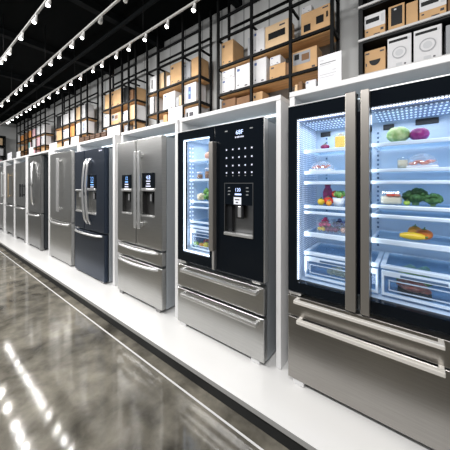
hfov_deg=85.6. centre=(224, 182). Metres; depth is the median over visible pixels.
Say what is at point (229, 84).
carton
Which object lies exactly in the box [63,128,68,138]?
carton
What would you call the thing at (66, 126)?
shelf
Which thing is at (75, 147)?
bay
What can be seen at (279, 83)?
shelf
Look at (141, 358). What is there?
trim
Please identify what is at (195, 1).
rail
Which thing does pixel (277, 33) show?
carton
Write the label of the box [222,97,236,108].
carton
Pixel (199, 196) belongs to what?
cauliflower
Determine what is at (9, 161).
bay
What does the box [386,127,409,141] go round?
cabbage
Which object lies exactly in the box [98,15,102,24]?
spotlight
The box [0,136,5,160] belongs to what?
storage rack
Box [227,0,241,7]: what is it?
ceiling beam
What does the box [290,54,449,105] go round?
bay
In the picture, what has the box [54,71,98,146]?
storage rack
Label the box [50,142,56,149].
placard
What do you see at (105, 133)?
crate
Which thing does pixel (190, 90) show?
carton
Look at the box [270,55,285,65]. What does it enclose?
carton
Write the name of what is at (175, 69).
carton
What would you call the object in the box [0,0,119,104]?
rail
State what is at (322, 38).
shelf
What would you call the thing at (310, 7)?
carton
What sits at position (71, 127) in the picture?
carton
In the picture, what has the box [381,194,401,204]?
box
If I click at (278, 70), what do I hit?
carton
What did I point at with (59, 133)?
carton
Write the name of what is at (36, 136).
shelf
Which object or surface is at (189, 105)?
shelf
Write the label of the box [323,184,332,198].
juice bottle
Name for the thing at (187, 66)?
carton
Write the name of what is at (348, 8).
wall
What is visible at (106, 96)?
carton
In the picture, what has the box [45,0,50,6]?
spotlight
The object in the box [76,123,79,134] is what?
carton
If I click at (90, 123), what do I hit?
carton
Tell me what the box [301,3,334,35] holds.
carton
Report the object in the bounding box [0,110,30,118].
ceiling beam
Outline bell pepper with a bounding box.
[408,224,420,232]
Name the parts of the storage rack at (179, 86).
post, post, rail, rail, post, rail, post, post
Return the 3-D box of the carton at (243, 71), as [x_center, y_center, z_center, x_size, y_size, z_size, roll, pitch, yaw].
[0.242,-1.165,2.730,0.190,0.273,0.151,0,0,38]
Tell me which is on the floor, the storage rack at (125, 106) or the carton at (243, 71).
the storage rack at (125, 106)
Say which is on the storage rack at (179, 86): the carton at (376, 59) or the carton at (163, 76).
the carton at (163, 76)
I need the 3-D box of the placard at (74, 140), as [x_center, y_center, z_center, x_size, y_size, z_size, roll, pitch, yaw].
[-2.405,-0.681,3.932,0.272,0.142,0.051,0,0,38]
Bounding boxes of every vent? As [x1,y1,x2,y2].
[321,132,329,136]
[383,124,393,129]
[415,117,438,124]
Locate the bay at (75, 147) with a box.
[53,143,78,227]
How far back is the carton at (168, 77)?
3.44 m
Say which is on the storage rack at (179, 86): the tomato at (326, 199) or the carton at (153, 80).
the carton at (153, 80)
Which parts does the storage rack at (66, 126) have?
post, post, post, post, rail, rail, post, rail, post, post, post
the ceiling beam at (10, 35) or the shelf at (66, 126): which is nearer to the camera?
the ceiling beam at (10, 35)
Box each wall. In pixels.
[0,122,15,159]
[18,0,357,147]
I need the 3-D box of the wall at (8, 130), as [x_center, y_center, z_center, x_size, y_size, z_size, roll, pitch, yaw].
[-9.803,-0.430,7.184,0.100,3.680,5.800,0,0,38]
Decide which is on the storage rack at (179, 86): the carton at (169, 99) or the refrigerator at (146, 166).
the carton at (169, 99)
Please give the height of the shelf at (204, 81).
0.030 m
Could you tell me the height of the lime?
0.038 m
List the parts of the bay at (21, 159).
panel, panel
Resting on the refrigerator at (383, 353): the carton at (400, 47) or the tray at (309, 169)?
the tray at (309, 169)
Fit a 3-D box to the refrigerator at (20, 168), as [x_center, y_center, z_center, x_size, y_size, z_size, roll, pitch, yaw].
[-4.409,0.419,5.638,0.797,1.738,0.678,0,0,38]
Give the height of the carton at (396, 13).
0.196 m
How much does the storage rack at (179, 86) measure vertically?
3.675 m
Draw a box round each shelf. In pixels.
[18,134,53,144]
[56,119,96,130]
[57,134,88,142]
[103,101,145,113]
[103,121,145,129]
[149,78,208,98]
[149,103,208,119]
[220,30,335,71]
[220,70,317,99]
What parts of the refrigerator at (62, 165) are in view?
handle, handle, drawer, door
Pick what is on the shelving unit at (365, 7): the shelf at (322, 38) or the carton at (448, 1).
the carton at (448, 1)
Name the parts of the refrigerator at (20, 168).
door, drawer, handle, door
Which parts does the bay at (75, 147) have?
panel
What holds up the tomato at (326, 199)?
on the refrigerator at (383, 353)
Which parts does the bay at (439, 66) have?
panel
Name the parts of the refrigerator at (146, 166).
door, handle, handle, handle, handle, drawer, drawer, door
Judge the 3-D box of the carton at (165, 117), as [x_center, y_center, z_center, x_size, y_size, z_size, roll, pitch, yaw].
[-0.814,-0.837,3.545,0.085,0.292,0.150,0,0,38]
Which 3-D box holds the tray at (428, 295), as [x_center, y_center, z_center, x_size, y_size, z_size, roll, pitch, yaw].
[1.044,0.603,1.342,0.150,0.012,0.100,0,0,38]
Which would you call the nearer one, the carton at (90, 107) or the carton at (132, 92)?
the carton at (132, 92)
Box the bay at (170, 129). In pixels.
[121,119,179,317]
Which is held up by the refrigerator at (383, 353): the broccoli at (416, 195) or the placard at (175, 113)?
the broccoli at (416, 195)
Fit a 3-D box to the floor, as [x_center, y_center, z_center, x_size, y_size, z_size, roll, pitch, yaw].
[-3.984,1.460,2.694,14.800,0.100,5.800,0,0,38]
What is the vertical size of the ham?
0.080 m
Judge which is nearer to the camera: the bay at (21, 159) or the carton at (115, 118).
the carton at (115, 118)
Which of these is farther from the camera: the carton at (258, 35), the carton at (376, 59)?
the carton at (258, 35)
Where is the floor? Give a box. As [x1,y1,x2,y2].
[0,247,288,449]
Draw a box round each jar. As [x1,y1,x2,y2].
[197,172,202,178]
[205,168,208,178]
[398,160,407,167]
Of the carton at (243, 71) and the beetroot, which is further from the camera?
the carton at (243, 71)
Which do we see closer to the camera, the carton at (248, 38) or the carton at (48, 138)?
the carton at (248, 38)
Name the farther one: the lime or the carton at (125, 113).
the carton at (125, 113)
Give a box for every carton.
[41,124,50,133]
[41,135,50,144]
[57,115,61,126]
[57,130,61,140]
[61,113,68,125]
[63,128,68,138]
[70,110,73,122]
[70,126,73,136]
[76,107,79,119]
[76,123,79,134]
[82,104,93,117]
[82,120,93,132]
[105,94,108,108]
[105,114,111,126]
[111,88,120,106]
[111,112,120,124]
[123,86,134,102]
[123,110,127,121]
[124,125,133,131]
[130,89,134,99]
[130,104,134,119]
[134,122,144,129]
[137,87,145,101]
[137,104,145,120]
[150,75,159,91]
[150,96,162,113]
[160,71,169,88]
[163,91,180,109]
[163,114,167,122]
[167,75,169,85]
[170,61,184,84]
[184,61,190,79]
[184,82,205,103]
[185,106,207,116]
[191,57,208,78]
[222,39,243,64]
[222,68,235,79]
[222,76,235,92]
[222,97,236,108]
[236,62,249,88]
[237,95,249,104]
[248,38,249,55]
[253,27,264,53]
[253,57,269,83]
[253,91,268,100]
[265,18,293,48]
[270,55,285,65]
[270,62,286,78]
[286,63,288,74]
[292,45,321,72]
[298,81,305,89]
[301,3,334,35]
[302,5,313,13]
[306,79,317,88]
[365,10,386,37]
[365,46,386,73]
[388,2,404,29]
[388,33,411,67]
[406,0,417,24]
[414,23,441,61]
[419,0,446,20]
[444,25,449,54]
[446,0,449,11]
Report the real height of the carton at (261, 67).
0.273 m
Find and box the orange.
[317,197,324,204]
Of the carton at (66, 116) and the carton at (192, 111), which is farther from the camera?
the carton at (66, 116)
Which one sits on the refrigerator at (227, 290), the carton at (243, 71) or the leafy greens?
the leafy greens
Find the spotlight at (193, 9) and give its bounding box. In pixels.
[191,2,195,12]
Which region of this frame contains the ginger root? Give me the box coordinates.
[327,267,344,277]
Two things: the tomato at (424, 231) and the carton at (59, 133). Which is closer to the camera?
the tomato at (424, 231)
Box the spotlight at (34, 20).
[32,14,36,23]
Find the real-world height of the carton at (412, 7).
0.176 m
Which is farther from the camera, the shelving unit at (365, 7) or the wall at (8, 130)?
the wall at (8, 130)
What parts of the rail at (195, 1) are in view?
suspension rod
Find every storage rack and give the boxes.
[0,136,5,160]
[16,98,53,157]
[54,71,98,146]
[101,41,145,132]
[146,0,211,126]
[217,0,339,109]
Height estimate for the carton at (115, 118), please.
0.216 m
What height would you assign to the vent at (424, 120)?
0.036 m
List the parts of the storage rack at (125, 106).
post, post, post, rail, rail, post, post, rail, post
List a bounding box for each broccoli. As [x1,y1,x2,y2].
[402,187,428,204]
[424,193,443,206]
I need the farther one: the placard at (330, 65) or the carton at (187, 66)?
the carton at (187, 66)
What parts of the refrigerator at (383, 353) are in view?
light frame, door, handle, handle, drawer, drawer, handle, handle, door, light frame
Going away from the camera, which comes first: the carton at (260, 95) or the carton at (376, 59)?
the carton at (376, 59)
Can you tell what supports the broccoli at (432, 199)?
on the refrigerator at (383, 353)
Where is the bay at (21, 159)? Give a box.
[14,155,26,243]
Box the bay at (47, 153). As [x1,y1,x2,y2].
[27,150,53,255]
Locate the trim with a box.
[0,251,263,449]
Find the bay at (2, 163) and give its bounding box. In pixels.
[0,160,4,231]
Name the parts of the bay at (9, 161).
panel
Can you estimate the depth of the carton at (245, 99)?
2.67 m
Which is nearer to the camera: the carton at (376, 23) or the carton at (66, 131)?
the carton at (376, 23)
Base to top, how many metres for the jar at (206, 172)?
0.102 m
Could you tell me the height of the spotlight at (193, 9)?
0.095 m
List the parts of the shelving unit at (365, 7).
panel, shelf, shelf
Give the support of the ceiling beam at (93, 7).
attached to the ceiling
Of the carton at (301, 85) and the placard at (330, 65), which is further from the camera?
the carton at (301, 85)
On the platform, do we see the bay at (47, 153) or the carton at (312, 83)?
the bay at (47, 153)
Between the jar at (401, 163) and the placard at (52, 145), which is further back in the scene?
the placard at (52, 145)
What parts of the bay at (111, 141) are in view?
panel, panel, panel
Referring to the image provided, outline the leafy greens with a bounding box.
[203,188,208,199]
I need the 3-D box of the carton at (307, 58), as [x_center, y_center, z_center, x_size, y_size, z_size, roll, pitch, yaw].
[0.780,-1.136,2.315,0.234,0.215,0.152,0,0,38]
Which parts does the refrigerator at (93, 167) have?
door, handle, handle, handle, drawer, door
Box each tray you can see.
[309,169,334,170]
[397,285,431,299]
[406,165,438,167]
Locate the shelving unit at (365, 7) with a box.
[358,0,449,75]
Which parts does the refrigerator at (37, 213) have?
handle, drawer, door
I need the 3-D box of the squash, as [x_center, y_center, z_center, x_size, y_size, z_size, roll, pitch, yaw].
[1.023,0.288,1.320,0.125,0.041,0.042,0,0,38]
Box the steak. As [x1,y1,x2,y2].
[396,279,431,299]
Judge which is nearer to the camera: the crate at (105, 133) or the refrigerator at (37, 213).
the crate at (105, 133)
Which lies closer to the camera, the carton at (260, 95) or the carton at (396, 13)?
the carton at (396, 13)
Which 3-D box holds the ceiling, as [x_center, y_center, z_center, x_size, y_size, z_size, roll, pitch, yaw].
[-3.984,-2.320,2.694,14.800,0.100,5.800,0,0,38]
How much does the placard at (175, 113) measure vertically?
0.151 m
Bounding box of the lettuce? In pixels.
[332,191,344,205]
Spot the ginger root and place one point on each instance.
(329, 271)
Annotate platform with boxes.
[0,229,433,449]
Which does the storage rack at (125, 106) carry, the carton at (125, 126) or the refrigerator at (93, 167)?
the carton at (125, 126)
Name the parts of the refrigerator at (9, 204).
handle, drawer, door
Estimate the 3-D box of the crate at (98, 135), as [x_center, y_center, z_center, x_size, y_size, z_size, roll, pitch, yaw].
[-1.768,-0.658,3.473,0.153,0.097,0.100,0,0,38]
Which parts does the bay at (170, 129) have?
panel, panel, panel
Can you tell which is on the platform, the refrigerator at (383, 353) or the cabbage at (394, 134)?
the refrigerator at (383, 353)
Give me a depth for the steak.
1.31 m
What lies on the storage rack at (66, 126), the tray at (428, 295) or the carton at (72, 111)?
the carton at (72, 111)
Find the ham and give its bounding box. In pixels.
[406,159,438,167]
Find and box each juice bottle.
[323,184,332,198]
[335,133,344,147]
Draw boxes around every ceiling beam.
[0,0,158,116]
[0,27,111,74]
[0,70,73,94]
[0,94,49,108]
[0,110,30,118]
[69,0,163,48]
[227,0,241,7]
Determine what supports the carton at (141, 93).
on the storage rack at (125, 106)
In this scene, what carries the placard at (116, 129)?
on the bay at (111, 141)
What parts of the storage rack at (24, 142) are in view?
post, post, post, post, rail, rail, post, post, rail, post, post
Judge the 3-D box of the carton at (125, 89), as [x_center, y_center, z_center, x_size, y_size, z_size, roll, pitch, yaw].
[-1.650,-1.490,4.189,0.170,0.284,0.151,0,0,38]
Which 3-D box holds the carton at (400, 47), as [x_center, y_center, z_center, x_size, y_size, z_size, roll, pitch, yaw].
[1.354,-0.982,1.883,0.146,0.238,0.174,0,0,38]
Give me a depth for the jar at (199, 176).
2.23 m
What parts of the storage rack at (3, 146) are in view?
post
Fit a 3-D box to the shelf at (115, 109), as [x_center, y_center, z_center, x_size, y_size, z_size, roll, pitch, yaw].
[-1.788,-1.331,4.311,1.077,0.030,0.218,0,0,38]
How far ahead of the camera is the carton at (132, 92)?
4.01 m
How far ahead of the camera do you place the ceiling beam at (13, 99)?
6.62 m
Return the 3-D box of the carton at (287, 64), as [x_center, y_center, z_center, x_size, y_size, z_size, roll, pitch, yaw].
[0.655,-1.096,2.412,0.034,0.134,0.150,0,0,38]
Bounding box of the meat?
[309,165,334,170]
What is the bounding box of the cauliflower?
[197,193,204,199]
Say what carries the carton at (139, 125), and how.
on the storage rack at (125, 106)
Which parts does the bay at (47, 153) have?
panel, panel, panel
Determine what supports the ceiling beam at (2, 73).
attached to the ceiling
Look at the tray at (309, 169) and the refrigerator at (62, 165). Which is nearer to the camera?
the tray at (309, 169)
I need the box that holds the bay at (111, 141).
[79,134,121,285]
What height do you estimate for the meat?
0.070 m
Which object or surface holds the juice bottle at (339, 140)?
on the refrigerator at (383, 353)
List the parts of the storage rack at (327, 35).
post, post, rail, post, rail, rail, post, depth rail, post, post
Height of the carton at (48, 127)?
0.256 m
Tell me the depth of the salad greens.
1.40 m
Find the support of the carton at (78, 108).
on the storage rack at (66, 126)
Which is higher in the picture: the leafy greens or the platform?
the leafy greens
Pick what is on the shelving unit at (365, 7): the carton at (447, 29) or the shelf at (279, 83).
the carton at (447, 29)
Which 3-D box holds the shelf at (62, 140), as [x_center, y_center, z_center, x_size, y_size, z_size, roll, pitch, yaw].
[-3.444,-1.012,5.588,1.795,0.030,0.218,0,0,38]
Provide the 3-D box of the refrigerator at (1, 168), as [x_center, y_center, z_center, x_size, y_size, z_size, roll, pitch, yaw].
[-5.879,0.424,6.772,0.682,1.728,0.678,0,0,38]
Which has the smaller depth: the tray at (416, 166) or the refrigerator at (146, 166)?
the tray at (416, 166)
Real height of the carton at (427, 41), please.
0.238 m
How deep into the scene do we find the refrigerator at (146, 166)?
2.51 m
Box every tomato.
[324,195,332,203]
[416,227,432,239]
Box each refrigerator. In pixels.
[0,166,3,230]
[5,165,13,236]
[14,162,25,242]
[27,155,47,250]
[49,150,76,266]
[74,147,112,283]
[118,135,174,312]
[178,116,275,364]
[288,74,449,449]
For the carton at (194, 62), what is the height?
0.264 m
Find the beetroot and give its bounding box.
[320,143,329,148]
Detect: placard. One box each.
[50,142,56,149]
[71,136,78,144]
[108,125,120,135]
[168,105,182,120]
[318,50,341,85]
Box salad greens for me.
[396,264,431,286]
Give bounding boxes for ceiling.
[0,0,227,123]
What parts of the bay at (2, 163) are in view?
panel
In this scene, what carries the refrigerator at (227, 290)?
on the platform
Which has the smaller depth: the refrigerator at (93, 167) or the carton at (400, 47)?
the carton at (400, 47)
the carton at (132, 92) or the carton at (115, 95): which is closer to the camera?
the carton at (132, 92)
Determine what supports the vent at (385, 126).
attached to the refrigerator at (383, 353)
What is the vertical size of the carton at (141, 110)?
0.242 m
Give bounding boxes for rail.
[0,0,46,59]
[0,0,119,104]
[0,0,199,124]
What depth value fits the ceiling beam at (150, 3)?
3.75 m
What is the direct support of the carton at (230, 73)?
on the carton at (229, 84)
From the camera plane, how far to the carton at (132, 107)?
4.00 m
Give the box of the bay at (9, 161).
[5,158,14,237]
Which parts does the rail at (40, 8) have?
suspension rod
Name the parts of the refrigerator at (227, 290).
light panel, door, light frame, handle, handle, handle, handle, drawer, drawer, dispenser frame, door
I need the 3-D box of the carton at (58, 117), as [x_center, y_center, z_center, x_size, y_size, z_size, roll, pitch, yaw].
[-4.055,-1.498,6.045,0.256,0.301,0.150,0,0,38]
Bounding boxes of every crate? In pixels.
[95,133,101,138]
[101,131,107,136]
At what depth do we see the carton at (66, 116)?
5.72 m
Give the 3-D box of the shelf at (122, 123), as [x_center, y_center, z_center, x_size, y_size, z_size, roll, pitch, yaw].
[-1.788,-1.012,4.311,1.077,0.030,0.218,0,0,38]
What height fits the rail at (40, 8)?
0.566 m
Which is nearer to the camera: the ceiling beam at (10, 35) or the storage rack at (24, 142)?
the ceiling beam at (10, 35)
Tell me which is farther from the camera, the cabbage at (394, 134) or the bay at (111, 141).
the bay at (111, 141)
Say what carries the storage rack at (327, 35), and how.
on the floor
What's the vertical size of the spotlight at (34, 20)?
0.095 m
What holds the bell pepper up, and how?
on the refrigerator at (383, 353)
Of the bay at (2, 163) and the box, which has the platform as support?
the bay at (2, 163)
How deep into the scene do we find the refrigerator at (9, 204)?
5.94 m
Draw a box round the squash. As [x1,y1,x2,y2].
[399,232,427,239]
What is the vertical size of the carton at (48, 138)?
0.273 m
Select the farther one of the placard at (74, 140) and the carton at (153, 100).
the placard at (74, 140)
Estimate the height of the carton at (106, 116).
0.239 m
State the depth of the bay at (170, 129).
2.38 m
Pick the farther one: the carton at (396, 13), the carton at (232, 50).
the carton at (232, 50)
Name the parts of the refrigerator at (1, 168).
drawer, door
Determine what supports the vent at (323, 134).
attached to the refrigerator at (383, 353)
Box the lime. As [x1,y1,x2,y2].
[403,199,409,204]
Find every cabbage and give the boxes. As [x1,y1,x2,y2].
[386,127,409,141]
[409,127,429,139]
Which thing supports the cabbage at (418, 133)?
on the refrigerator at (383, 353)

